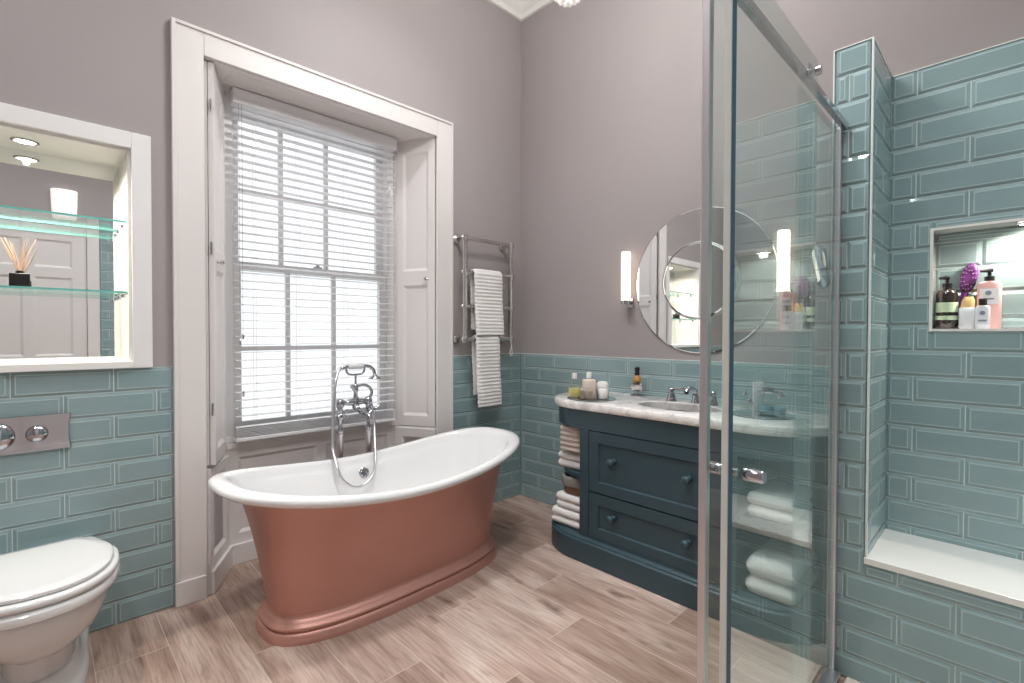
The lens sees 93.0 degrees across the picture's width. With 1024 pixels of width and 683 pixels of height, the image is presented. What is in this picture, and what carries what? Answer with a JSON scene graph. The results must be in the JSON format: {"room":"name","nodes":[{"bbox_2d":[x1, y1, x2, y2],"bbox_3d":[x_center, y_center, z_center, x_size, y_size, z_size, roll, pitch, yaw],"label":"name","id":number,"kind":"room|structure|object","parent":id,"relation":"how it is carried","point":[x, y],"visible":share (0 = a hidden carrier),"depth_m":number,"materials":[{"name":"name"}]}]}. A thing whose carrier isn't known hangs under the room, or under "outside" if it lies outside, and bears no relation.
{"room":"bathroom","nodes":[
{"label":"bathroom","id":0,"kind":"room"},
{"bbox_2d":[0,0,520,372],"bbox_3d":[-1.560,-0.724,2.640,4.300,3.955,0.450,-1,1,-44],"label":"wall","id":1,"kind":"structure","parent":0,"point":[106,63],"depth_m":2.77,"materials":[{"name":"grey paint"}]},
{"bbox_2d":[10,137,39,145],"bbox_3d":[-2.061,-0.845,2.055,0.090,0.006,0.090,-1,1,-44],"label":"recessed light","id":2,"kind":"object","parent":1,"relation":"attached to","point":[20,140],"visible":1,"depth_m":2.05,"materials":[{"name":"silver metal"}]},
{"bbox_2d":[0,146,120,361],"bbox_3d":[-2.185,-0.381,2.148,0.708,0.938,0.004,-1,1,-44],"label":"mirror","id":3,"kind":"object","parent":1,"relation":"attached to","point":[33,326],"visible":1,"depth_m":2.24,"materials":[{"name":"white mirror"}]},
{"bbox_2d":[0,205,125,233],"bbox_3d":[-2.085,-0.529,2.043,0.704,0.026,0.268,-1,1,-44],"label":"glass shelf","id":4,"kind":"object","parent":1,"relation":"attached to","point":[4,206],"visible":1,"depth_m":2.14,"materials":[{"name":"teal"}]},
{"bbox_2d":[0,285,126,299],"bbox_3d":[-2.086,-0.212,2.048,0.704,0.026,0.268,-1,1,-44],"label":"glass shelf","id":5,"kind":"object","parent":1,"relation":"attached to","point":[120,294],"visible":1,"depth_m":2.11,"materials":[{"name":"teal"}]},
{"bbox_2d":[0,238,36,286],"bbox_3d":[-2.049,-0.333,2.013,0.119,0.216,0.062,-1,1,-44],"label":"reed diffuser","id":6,"kind":"object","parent":5,"relation":"on","point":[19,278],"visible":0.91,"depth_m":2.01,"materials":[{"name":"black glass"}]},
{"bbox_2d":[9,273,29,286],"bbox_3d":[-2.045,-0.253,2.019,0.062,0.056,0.062,-1,1,-44],"label":"bottle","id":7,"kind":"object","parent":6,"relation":"attached to","point":[15,279],"depth_m":2.00,"materials":[{"name":"black glass"}]},
{"bbox_2d":[0,122,132,372],"bbox_3d":[-2.070,-0.371,2.030,0.732,0.978,0.330,-1,1,-44],"label":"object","id":8,"kind":"structure","parent":1,"relation":"attached to","point":[54,144],"depth_m":2.18,"materials":[{"name":"white"}]},
{"bbox_2d":[0,102,152,367],"bbox_3d":[-1.968,-0.404,1.924,0.876,1.052,0.020,-1,1,-44],"label":"trim","id":9,"kind":"structure","parent":1,"relation":"attached to","point":[140,145],"depth_m":2.18,"materials":[{"name":"white paint"}]},
{"bbox_2d":[0,366,174,633],"bbox_3d":[-2.276,0.697,1.653,1.873,1.142,0.008,-1,1,-44],"label":"wall tiles","id":10,"kind":"structure","parent":1,"relation":"attached to","point":[114,485],"depth_m":2.13,"materials":[{"name":"teal tile"}]},
{"bbox_2d":[0,412,71,455],"bbox_3d":[-1.960,0.373,1.929,0.314,0.147,0.032,-1,1,-44],"label":"flush plate","id":11,"kind":"object","parent":10,"relation":"attached to","point":[33,433],"visible":1,"depth_m":1.96,"materials":[{"name":"silver metal"}]},
{"bbox_2d":[175,575,206,607],"bbox_3d":[-1.002,1.194,2.864,1.636,0.116,0.012,-1,1,-44],"label":"trim","id":12,"kind":"structure","parent":1,"relation":"attached to","point":[192,590],"depth_m":2.33,"materials":[{"name":"white wood"}]},
{"bbox_2d":[204,60,225,465],"bbox_3d":[-1.536,-0.382,2.538,0.084,1.996,0.298,0,1,-21],"label":"window shutter","id":13,"kind":"object","parent":1,"relation":"attached to","point":[213,88],"visible":1,"depth_m":2.43,"materials":[{"name":"white wood"}]},
{"bbox_2d":[211,539,257,593],"bbox_3d":[-1.107,1.192,2.978,1.338,0.115,0.280,-1,1,-44],"label":"baseboard","id":14,"kind":"structure","parent":1,"relation":"attached to","point":[245,551],"depth_m":2.69,"materials":[{"name":"white wood"}]},
{"bbox_2d":[224,92,394,442],"bbox_3d":[-1.274,-0.416,3.128,1.066,1.955,0.195,-1,1,-44],"label":"window","id":15,"kind":"structure","parent":1,"relation":"in","point":[232,421],"depth_m":2.99,"materials":[{"name":"white paint"}]},
{"bbox_2d":[230,87,396,442],"bbox_3d":[-1.175,-0.417,3.022,1.009,1.942,0.073,-1,1,-44],"label":"blind","id":16,"kind":"object","parent":15,"relation":"attached to","point":[239,98],"visible":1,"depth_m":2.95,"materials":[{"name":"white"}]},
{"bbox_2d":[170,17,452,596],"bbox_3d":[-1.010,-0.132,2.855,1.632,2.768,0.022,-1,1,-44],"label":"trim","id":17,"kind":"structure","parent":1,"relation":"attached to","point":[192,45],"depth_m":2.35,"materials":[{"name":"white wood"}]},
{"bbox_2d":[226,420,396,544],"bbox_3d":[-1.264,0.904,3.135,1.066,0.685,0.195,-1,1,-44],"label":"trim","id":18,"kind":"structure","parent":1,"relation":"attached to","point":[312,446],"depth_m":2.94,"materials":[{"name":"white"}]},
{"bbox_2d":[204,57,434,141],"bbox_3d":[-1.169,-1.397,3.007,1.365,0.008,0.450,-1,1,-44],"label":"trim","id":19,"kind":"structure","parent":1,"relation":"attached to","point":[229,76],"depth_m":2.83,"materials":[{"name":"white wood"}]},
{"bbox_2d":[207,427,435,594],"bbox_3d":[-1.109,0.930,2.976,1.363,0.640,0.273,-1,1,-44],"label":"trim","id":20,"kind":"structure","parent":1,"relation":"attached to","point":[218,507],"depth_m":2.58,"materials":[{"name":"white"}]},
{"bbox_2d":[207,151,435,563],"bbox_3d":[-1.172,-0.076,3.028,1.515,2.650,0.450,-1,1,-44],"label":"trim","id":21,"kind":"structure","parent":1,"relation":"attached to","point":[395,152],"depth_m":3.43,"materials":[{"name":"white wood"}]},
{"bbox_2d":[397,137,435,426],"bbox_3d":[-0.667,-0.406,3.376,0.298,1.990,0.058,0,1,17],"label":"window shutter","id":22,"kind":"object","parent":1,"relation":"attached to","point":[416,159],"visible":1,"depth_m":3.39,"materials":[{"name":"white wood"}]},
{"bbox_2d":[453,233,514,342],"bbox_3d":[-0.192,-0.373,3.566,0.512,0.767,0.114,-1,1,-44],"label":"towel radiator","id":23,"kind":"object","parent":1,"relation":"attached to","point":[464,237],"visible":0.98,"depth_m":3.44,"materials":[{"name":"silver metal"}]},
{"bbox_2d":[471,335,501,407],"bbox_3d":[-0.183,0.206,3.532,0.243,0.520,0.091,-1,1,-44],"label":"hand towel","id":24,"kind":"object","parent":23,"relation":"hanging from","point":[485,350],"visible":0.98,"depth_m":3.49,"materials":[{"name":"white fabric"}]},
{"bbox_2d":[470,268,503,334],"bbox_3d":[-0.180,-0.283,3.529,0.281,0.472,0.092,-1,1,-44],"label":"hand towel","id":25,"kind":"object","parent":23,"relation":"hanging from","point":[486,287],"visible":1,"depth_m":3.49,"materials":[{"name":"white fabric"}]},
{"bbox_2d":[453,353,520,502],"bbox_3d":[-0.183,0.670,3.680,0.700,1.142,0.008,-1,1,-44],"label":"tiles","id":26,"kind":"structure","parent":1,"relation":"attached to","point":[466,412],"depth_m":3.77,"materials":[{"name":"teal glazed ceramic"},{"name":"pale glaze"},{"name":"grout"}]},
{"bbox_2d":[487,0,520,21],"bbox_3d":[-1.365,-2.611,2.342,4.200,0.170,0.200,-1,1,-44],"label":"trim","id":27,"kind":"structure","parent":1,"relation":"attached to","point":[511,7],"depth_m":3.74,"materials":[{"name":"white paint"}]},
{"bbox_2d":[453,353,829,366],"bbox_3d":[-0.647,0.129,1.637,4.200,0.004,2.285,-1,1,-44],"label":"trim","id":28,"kind":"structure","parent":1,"relation":"attached to","point":[504,353],"depth_m":2.99,"materials":[{"name":"teal tile"}]},
{"bbox_2d":[85,495,845,682],"bbox_3d":[-0.349,1.308,1.345,4.200,0.060,3.750,-1,1,-44],"label":"floor","id":29,"kind":"structure","parent":0,"point":[536,613],"depth_m":2.06,"materials":[{"name":"brown wood"}]},
{"bbox_2d":[0,536,119,682],"bbox_3d":[-1.716,1.030,1.760,0.468,0.474,0.631,-1,1,-44],"label":"toilet","id":30,"kind":"object","parent":29,"relation":"on","point":[51,594],"visible":1,"depth_m":1.66,"materials":[{"name":"white ceramic"}]},
{"bbox_2d":[331,363,380,488],"bbox_3d":[-0.877,0.691,2.809,0.371,1.125,0.279,-1,1,-44],"label":"tap","id":31,"kind":"object","parent":29,"relation":"on","point":[369,412],"visible":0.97,"depth_m":2.84,"materials":[{"name":"silver metal"}]},
{"bbox_2d":[207,427,519,646],"bbox_3d":[-0.633,0.911,2.545,1.662,0.694,0.830,-1,1,-44],"label":"bath","id":32,"kind":"object","parent":29,"relation":"on","point":[335,559],"visible":0.98,"depth_m":2.25,"materials":[{"name":"orange metal"}]},
{"bbox_2d":[207,427,519,508],"bbox_3d":[-0.633,0.829,2.543,1.640,0.529,0.788,-1,1,-44],"label":"basin","id":33,"kind":"object","parent":32,"relation":"in","point":[455,469],"depth_m":2.61,"materials":[{"name":"white ceramic"}]},
{"bbox_2d":[359,467,368,477],"bbox_3d":[-0.842,0.747,2.763,0.060,0.061,0.033,-1,1,-44],"label":"grille","id":34,"kind":"object","parent":32,"relation":"attached to","point":[363,471],"depth_m":2.76,"materials":[{"name":"silver metal"}]},
{"bbox_2d":[552,406,828,644],"bbox_3d":[0.874,0.827,2.660,0.580,0.866,1.580,-1,1,-44],"label":"vanity unit","id":35,"kind":"object","parent":29,"relation":"on","point":[638,506],"visible":0.77,"depth_m":2.40,"materials":[{"name":"teal paint"}]},
{"bbox_2d":[552,504,578,529],"bbox_3d":[0.447,1.063,3.043,0.350,0.095,0.241,-1,1,-44],"label":"folded towel","id":36,"kind":"object","parent":35,"relation":"on","point":[563,515],"visible":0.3,"depth_m":2.93,"materials":[{"name":"white fabric"}]},
{"bbox_2d":[556,490,579,511],"bbox_3d":[0.461,0.970,3.038,0.335,0.085,0.216,-1,1,-44],"label":"folded towel","id":37,"kind":"object","parent":36,"relation":"on","point":[567,500],"visible":0.38,"depth_m":2.93,"materials":[{"name":"white fabric"}]},
{"bbox_2d":[561,471,579,495],"bbox_3d":[0.433,0.865,3.011,0.247,0.112,0.201,-1,1,-44],"label":"basket","id":38,"kind":"object","parent":37,"relation":"on","point":[571,483],"visible":0.4,"depth_m":2.92,"materials":[{"name":"brown wicker"}]},
{"bbox_2d":[558,450,579,469],"bbox_3d":[0.456,0.722,3.033,0.285,0.098,0.214,-1,1,-44],"label":"folded towel","id":39,"kind":"object","parent":35,"relation":"on","point":[568,459],"visible":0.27,"depth_m":2.94,"materials":[{"name":"white fabric"}]},
{"bbox_2d":[560,424,579,452],"bbox_3d":[0.433,0.583,2.993,0.268,0.157,0.188,-1,1,-44],"label":"waffle towel","id":40,"kind":"object","parent":39,"relation":"on","point":[570,436],"visible":0.45,"depth_m":2.90,"materials":[{"name":"beige fabric"}]},
{"bbox_2d":[564,467,579,477],"bbox_3d":[0.488,0.785,3.100,0.484,0.030,0.289,-1,1,-44],"label":"shelf","id":41,"kind":"object","parent":35,"relation":"attached to","point":[576,473],"depth_m":2.91,"materials":[{"name":"teal paint"}]},
{"bbox_2d":[554,391,828,437],"bbox_3d":[0.881,0.370,2.658,0.568,0.044,1.546,-1,1,-44],"label":"countertop","id":42,"kind":"structure","parent":35,"relation":"on","point":[805,424],"depth_m":2.39,"materials":[{"name":"white stone"}]},
{"bbox_2d":[567,396,615,401],"bbox_3d":[0.477,0.340,2.923,0.290,0.006,0.290,-1,1,-44],"label":"round tray","id":43,"kind":"object","parent":42,"relation":"on","point":[610,398],"visible":0.63,"depth_m":2.83,"materials":[{"name":"silver metal"}]},
{"bbox_2d":[568,373,580,397],"bbox_3d":[0.379,0.263,2.940,0.076,0.144,0.076,0,1,6],"label":"oil bottle","id":44,"kind":"object","parent":43,"relation":"on","point":[573,391],"visible":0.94,"depth_m":2.91,"materials":[{"name":"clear glass"}]},
{"bbox_2d":[580,390,584,398],"bbox_3d":[0.413,0.312,2.854,0.028,0.049,0.020,0,1,6],"label":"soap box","id":45,"kind":"object","parent":43,"relation":"on","point":[582,392],"visible":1,"depth_m":2.84,"materials":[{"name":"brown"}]},
{"bbox_2d":[582,372,595,398],"bbox_3d":[0.460,0.260,2.903,0.078,0.152,0.078,0,1,5],"label":"lotion bottle","id":46,"kind":"object","parent":43,"relation":"on","point":[588,384],"visible":0.92,"depth_m":2.87,"materials":[{"name":"beige plastic"}]},
{"bbox_2d":[588,391,592,399],"bbox_3d":[0.456,0.313,2.826,0.028,0.049,0.020,0,1,6],"label":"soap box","id":47,"kind":"object","parent":43,"relation":"on","point":[590,393],"visible":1,"depth_m":2.82,"materials":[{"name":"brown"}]},
{"bbox_2d":[596,381,608,396],"bbox_3d":[0.545,0.288,2.930,0.076,0.096,0.076,-1,1,-44],"label":"flannel","id":48,"kind":"object","parent":43,"relation":"on","point":[601,384],"visible":0.73,"depth_m":2.91,"materials":[{"name":"white fabric"}]},
{"bbox_2d":[598,389,607,398],"bbox_3d":[0.535,0.308,2.855,0.056,0.058,0.056,-1,1,-44],"label":"jar","id":49,"kind":"object","parent":43,"relation":"on","point":[602,393],"visible":1,"depth_m":2.83,"materials":[{"name":"white paint"}]},
{"bbox_2d":[630,367,643,396],"bbox_3d":[0.784,0.250,3.045,0.086,0.183,0.086,-1,1,-44],"label":"bottle","id":50,"kind":"object","parent":42,"relation":"on","point":[636,386],"visible":1,"depth_m":3.03,"materials":[{"name":"brown glass"}]},
{"bbox_2d":[666,386,718,405],"bbox_3d":[0.999,0.297,2.732,0.148,0.100,0.303,-1,1,-44],"label":"tap","id":51,"kind":"object","parent":42,"relation":"on","point":[671,395],"visible":0.97,"depth_m":2.74,"materials":[{"name":"silver metal"}]},
{"bbox_2d":[733,409,795,419],"bbox_3d":[1.204,0.351,2.337,0.280,0.006,0.280,-1,1,-44],"label":"round tray","id":52,"kind":"object","parent":42,"relation":"on","point":[746,413],"visible":0.74,"depth_m":2.29,"materials":[{"name":"white mirror"}]},
{"bbox_2d":[742,388,750,409],"bbox_3d":[1.147,0.289,2.395,0.052,0.114,0.052,-1,1,-44],"label":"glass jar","id":53,"kind":"object","parent":52,"relation":"on","point":[744,392],"visible":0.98,"depth_m":2.39,"materials":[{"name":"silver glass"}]},
{"bbox_2d":[746,398,754,414],"bbox_3d":[1.126,0.307,2.303,0.048,0.080,0.048,-1,1,-44],"label":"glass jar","id":54,"kind":"object","parent":52,"relation":"on","point":[749,401],"visible":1,"depth_m":2.29,"materials":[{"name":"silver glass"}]},
{"bbox_2d":[752,382,763,410],"bbox_3d":[1.223,0.274,2.417,0.044,0.144,0.032,0,1,17],"label":"box","id":55,"kind":"object","parent":52,"relation":"on","point":[756,385],"visible":0.79,"depth_m":2.40,"materials":[{"name":"white"}]},
{"bbox_2d":[757,386,777,414],"bbox_3d":[1.236,0.282,2.346,0.094,0.129,0.094,-1,1,-44],"label":"glass jar","id":56,"kind":"object","parent":52,"relation":"on","point":[763,408],"visible":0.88,"depth_m":2.32,"materials":[{"name":"blue"}]},
{"bbox_2d":[773,390,786,415],"bbox_3d":[1.249,0.286,2.261,0.056,0.124,0.056,-1,1,-44],"label":"glass jar","id":57,"kind":"object","parent":52,"relation":"on","point":[778,410],"visible":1,"depth_m":2.24,"materials":[{"name":"blue"}]},
{"bbox_2d":[747,480,812,524],"bbox_3d":[1.228,0.730,2.225,0.300,0.110,0.196,-1,1,-44],"label":"folded towel","id":58,"kind":"object","parent":35,"relation":"on","point":[774,500],"visible":1,"depth_m":2.15,"materials":[{"name":"white fabric"}]},
{"bbox_2d":[745,537,818,605],"bbox_3d":[1.236,1.043,2.225,0.355,0.165,0.216,-1,1,-44],"label":"folded towel","id":59,"kind":"object","parent":35,"relation":"on","point":[782,571],"visible":1,"depth_m":2.13,"materials":[{"name":"white fabric"}]},
{"bbox_2d":[740,499,827,529],"bbox_3d":[1.302,0.800,2.259,0.484,0.030,0.289,-1,1,-44],"label":"shelf","id":60,"kind":"object","parent":35,"relation":"attached to","point":[816,517],"depth_m":2.15,"materials":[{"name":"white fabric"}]},
{"bbox_2d":[697,0,848,682],"bbox_3d":[0.843,-0.321,1.466,1.091,3.200,0.068,-1,1,-44],"label":"frame","id":61,"kind":"object","parent":29,"relation":"on","point":[752,11],"visible":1,"depth_m":1.12,"materials":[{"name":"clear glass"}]},
{"bbox_2d":[710,0,822,682],"bbox_3d":[0.682,0.203,1.284,0.613,2.093,0.142,-1,1,-44],"label":"shower door","id":62,"kind":"structure","parent":61,"relation":"attached to","point":[725,468],"depth_m":1.06,"materials":[{"name":"clear glass"}]},
{"bbox_2d":[844,677,860,682],"bbox_3d":[1.057,1.283,0.871,1.640,0.012,1.096,-1,1,-44],"label":"shower tray","id":63,"kind":"object","parent":29,"relation":"on","point":[848,680],"visible":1,"depth_m":1.80,"materials":[{"name":"white ceramic"}]},
{"bbox_2d":[630,383,643,390],"bbox_3d":[0.783,0.289,3.046,0.086,0.045,0.086,-1,1,-44],"label":"label","id":64,"kind":"object","parent":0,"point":[634,386],"depth_m":3.02,"materials":[{"name":"white paper"}]},
{"bbox_2d":[520,0,1023,365],"bbox_3d":[1.183,-0.720,2.826,0.100,3.955,4.000,-1,1,-44],"label":"wall","id":65,"kind":"structure","parent":0,"point":[611,90],"depth_m":2.99,"materials":[{"name":"grey paint"}]},
{"bbox_2d":[521,0,553,21],"bbox_3d":[1.202,-2.608,2.566,0.200,0.170,3.450,-1,1,-44],"label":"trim","id":66,"kind":"structure","parent":65,"relation":"attached to","point":[528,7],"depth_m":3.74,"materials":[{"name":"white paint"}]},
{"bbox_2d":[621,251,633,307],"bbox_3d":[0.745,-0.397,3.143,0.092,0.358,0.062,-1,1,-44],"label":"wall light","id":67,"kind":"object","parent":65,"relation":"attached to","point":[625,256],"visible":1,"depth_m":3.11,"materials":[{"name":"white glass"}]},
{"bbox_2d":[520,354,831,505],"bbox_3d":[0.860,0.682,3.100,0.008,1.142,2.276,-1,1,-44],"label":"wall tiles","id":68,"kind":"structure","parent":65,"relation":"attached to","point":[543,377],"depth_m":3.32,"materials":[{"name":"teal glazed ceramic"},{"name":"pale glaze"},{"name":"grout"}]},
{"bbox_2d":[636,207,776,352],"bbox_3d":[1.089,-0.354,2.828,0.039,0.848,0.848,-1,1,-44],"label":"round mirror","id":69,"kind":"object","parent":65,"relation":"attached to","point":[668,274],"visible":0.72,"depth_m":2.83,"materials":[{"name":"white mirror"}]},
{"bbox_2d":[776,229,791,301],"bbox_3d":[1.390,-0.385,2.478,0.092,0.358,0.062,-1,1,-44],"label":"wall light","id":70,"kind":"object","parent":65,"relation":"attached to","point":[784,291],"visible":1,"depth_m":2.44,"materials":[{"name":"white glass"}]},
{"bbox_2d":[864,40,891,548],"bbox_3d":[1.850,0.091,1.653,0.590,2.375,1.165,-1,1,-44],"label":"wall","id":71,"kind":"structure","parent":0,"point":[871,40],"depth_m":1.79,"materials":[{"name":"teal tile"}]},
{"bbox_2d":[811,245,830,288],"bbox_3d":[1.368,-0.328,2.128,0.110,0.190,0.202,0,1,-18],"label":"mirror","id":72,"kind":"object","parent":71,"relation":"attached to","point":[820,260],"visible":0.8,"depth_m":2.12,"materials":[{"name":"silver metal"}]},
{"bbox_2d":[828,52,836,667],"bbox_3d":[1.442,0.083,2.075,0.590,2.375,0.008,-1,1,-44],"label":"tiles","id":73,"kind":"structure","parent":71,"relation":"attached to","point":[836,52],"depth_m":1.87,"materials":[{"name":"teal tile"}]},
{"bbox_2d":[864,44,891,556],"bbox_3d":[1.451,-0.142,1.919,0.390,1.920,0.008,-1,1,-44],"label":"tiles","id":74,"kind":"structure","parent":71,"relation":"attached to","point":[881,205],"depth_m":1.90,"materials":[{"name":"teal glazed ceramic"},{"name":"pale glaze"},{"name":"grout"}]},
{"bbox_2d":[826,37,1023,668],"bbox_3d":[1.772,0.090,1.584,0.400,2.379,1.174,-1,1,-44],"label":"trim","id":75,"kind":"structure","parent":71,"relation":"attached to","point":[873,39],"depth_m":1.80,"materials":[{"name":"metal chrome"}]},
{"bbox_2d":[829,39,1023,682],"bbox_3d":[1.635,0.094,1.444,0.008,2.375,1.165,-1,1,-44],"label":"tiles","id":76,"kind":"structure","parent":71,"relation":"attached to","point":[892,627],"depth_m":1.79,"materials":[{"name":"teal glazed ceramic"},{"name":"pale glaze"},{"name":"grout"}]},
{"bbox_2d":[864,529,1023,607],"bbox_3d":[1.806,0.813,1.550,0.393,0.024,1.057,-1,1,-44],"label":"shower bench","id":77,"kind":"object","parent":71,"relation":"on","point":[1000,578],"visible":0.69,"depth_m":1.73,"materials":[{"name":"white stone"}]},
{"bbox_2d":[885,39,1023,560],"bbox_3d":[1.954,-0.137,1.672,0.008,1.920,1.053,-1,1,-44],"label":"tiles","id":78,"kind":"structure","parent":71,"relation":"attached to","point":[955,447],"depth_m":1.90,"materials":[{"name":"teal glazed ceramic"},{"name":"pale glaze"},{"name":"grout"}]},
{"bbox_2d":[929,218,1023,330],"bbox_3d":[1.960,-0.243,1.739,0.118,0.412,0.700,-1,1,-44],"label":"trim","id":79,"kind":"structure","parent":71,"relation":"attached to","point":[934,232],"depth_m":1.94,"materials":[{"name":"white stone"}]},
{"bbox_2d":[935,275,957,328],"bbox_3d":[1.751,-0.158,1.957,0.069,0.215,0.069,-1,1,-44],"label":"pump bottle","id":80,"kind":"object","parent":79,"relation":"on","point":[946,305],"visible":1,"depth_m":1.94,"materials":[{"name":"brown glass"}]},
{"bbox_2d":[958,297,974,328],"bbox_3d":[1.788,-0.113,1.909,0.040,0.125,0.050,-1,1,-44],"label":"bottle","id":81,"kind":"object","parent":79,"relation":"on","point":[966,316],"visible":0.95,"depth_m":1.90,"materials":[{"name":"white plastic"}]},
{"bbox_2d":[958,263,977,313],"bbox_3d":[1.818,-0.188,1.944,0.072,0.252,0.041,0,1,19],"label":"brush","id":82,"kind":"object","parent":79,"relation":"on","point":[969,275],"visible":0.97,"depth_m":1.94,"materials":[{"name":"purple plastic"}]},
{"bbox_2d":[975,298,989,328],"bbox_3d":[1.808,-0.107,1.867,0.030,0.115,0.042,-1,1,-44],"label":"bottle","id":83,"kind":"object","parent":79,"relation":"on","point":[982,311],"visible":1,"depth_m":1.86,"materials":[{"name":"white plastic"}]},
{"bbox_2d":[977,268,1001,328],"bbox_3d":[1.856,-0.168,1.890,0.051,0.236,0.070,-1,1,-44],"label":"pump bottle","id":84,"kind":"object","parent":79,"relation":"on","point":[990,289],"visible":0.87,"depth_m":1.87,"materials":[{"name":"pink plastic"}]},
{"bbox_2d":[935,226,1023,328],"bbox_3d":[2.006,-0.243,1.783,0.008,0.396,0.684,-1,1,-44],"label":"tiles","id":85,"kind":"structure","parent":71,"relation":"attached to","point":[1000,249],"depth_m":1.90,"materials":[{"name":"teal glazed ceramic"},{"name":"pale glaze"},{"name":"grout"}]},
{"bbox_2d":[1015,222,1023,225],"bbox_3d":[1.909,-0.436,1.794,0.072,0.006,0.072,-1,1,-44],"label":"recessed light","id":86,"kind":"object","parent":71,"relation":"attached to","point":[1020,223],"visible":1,"depth_m":1.81,"materials":[{"name":"silver metal"}]},
{"bbox_3d":[-0.356,-2.727,1.298,4.400,0.100,4.000,-1,1,-44],"label":"ceiling","id":87,"kind":"structure","parent":0,"visible":0},
{"bbox_2d":[554,0,580,7],"bbox_3d":[0.229,-2.018,1.948,0.517,1.336,0.588,-1,1,-44],"label":"chandelier","id":88,"kind":"object","parent":87,"relation":"hanging from","point":[565,3],"visible":1,"depth_m":1.97,"materials":[{"name":"white glass"}]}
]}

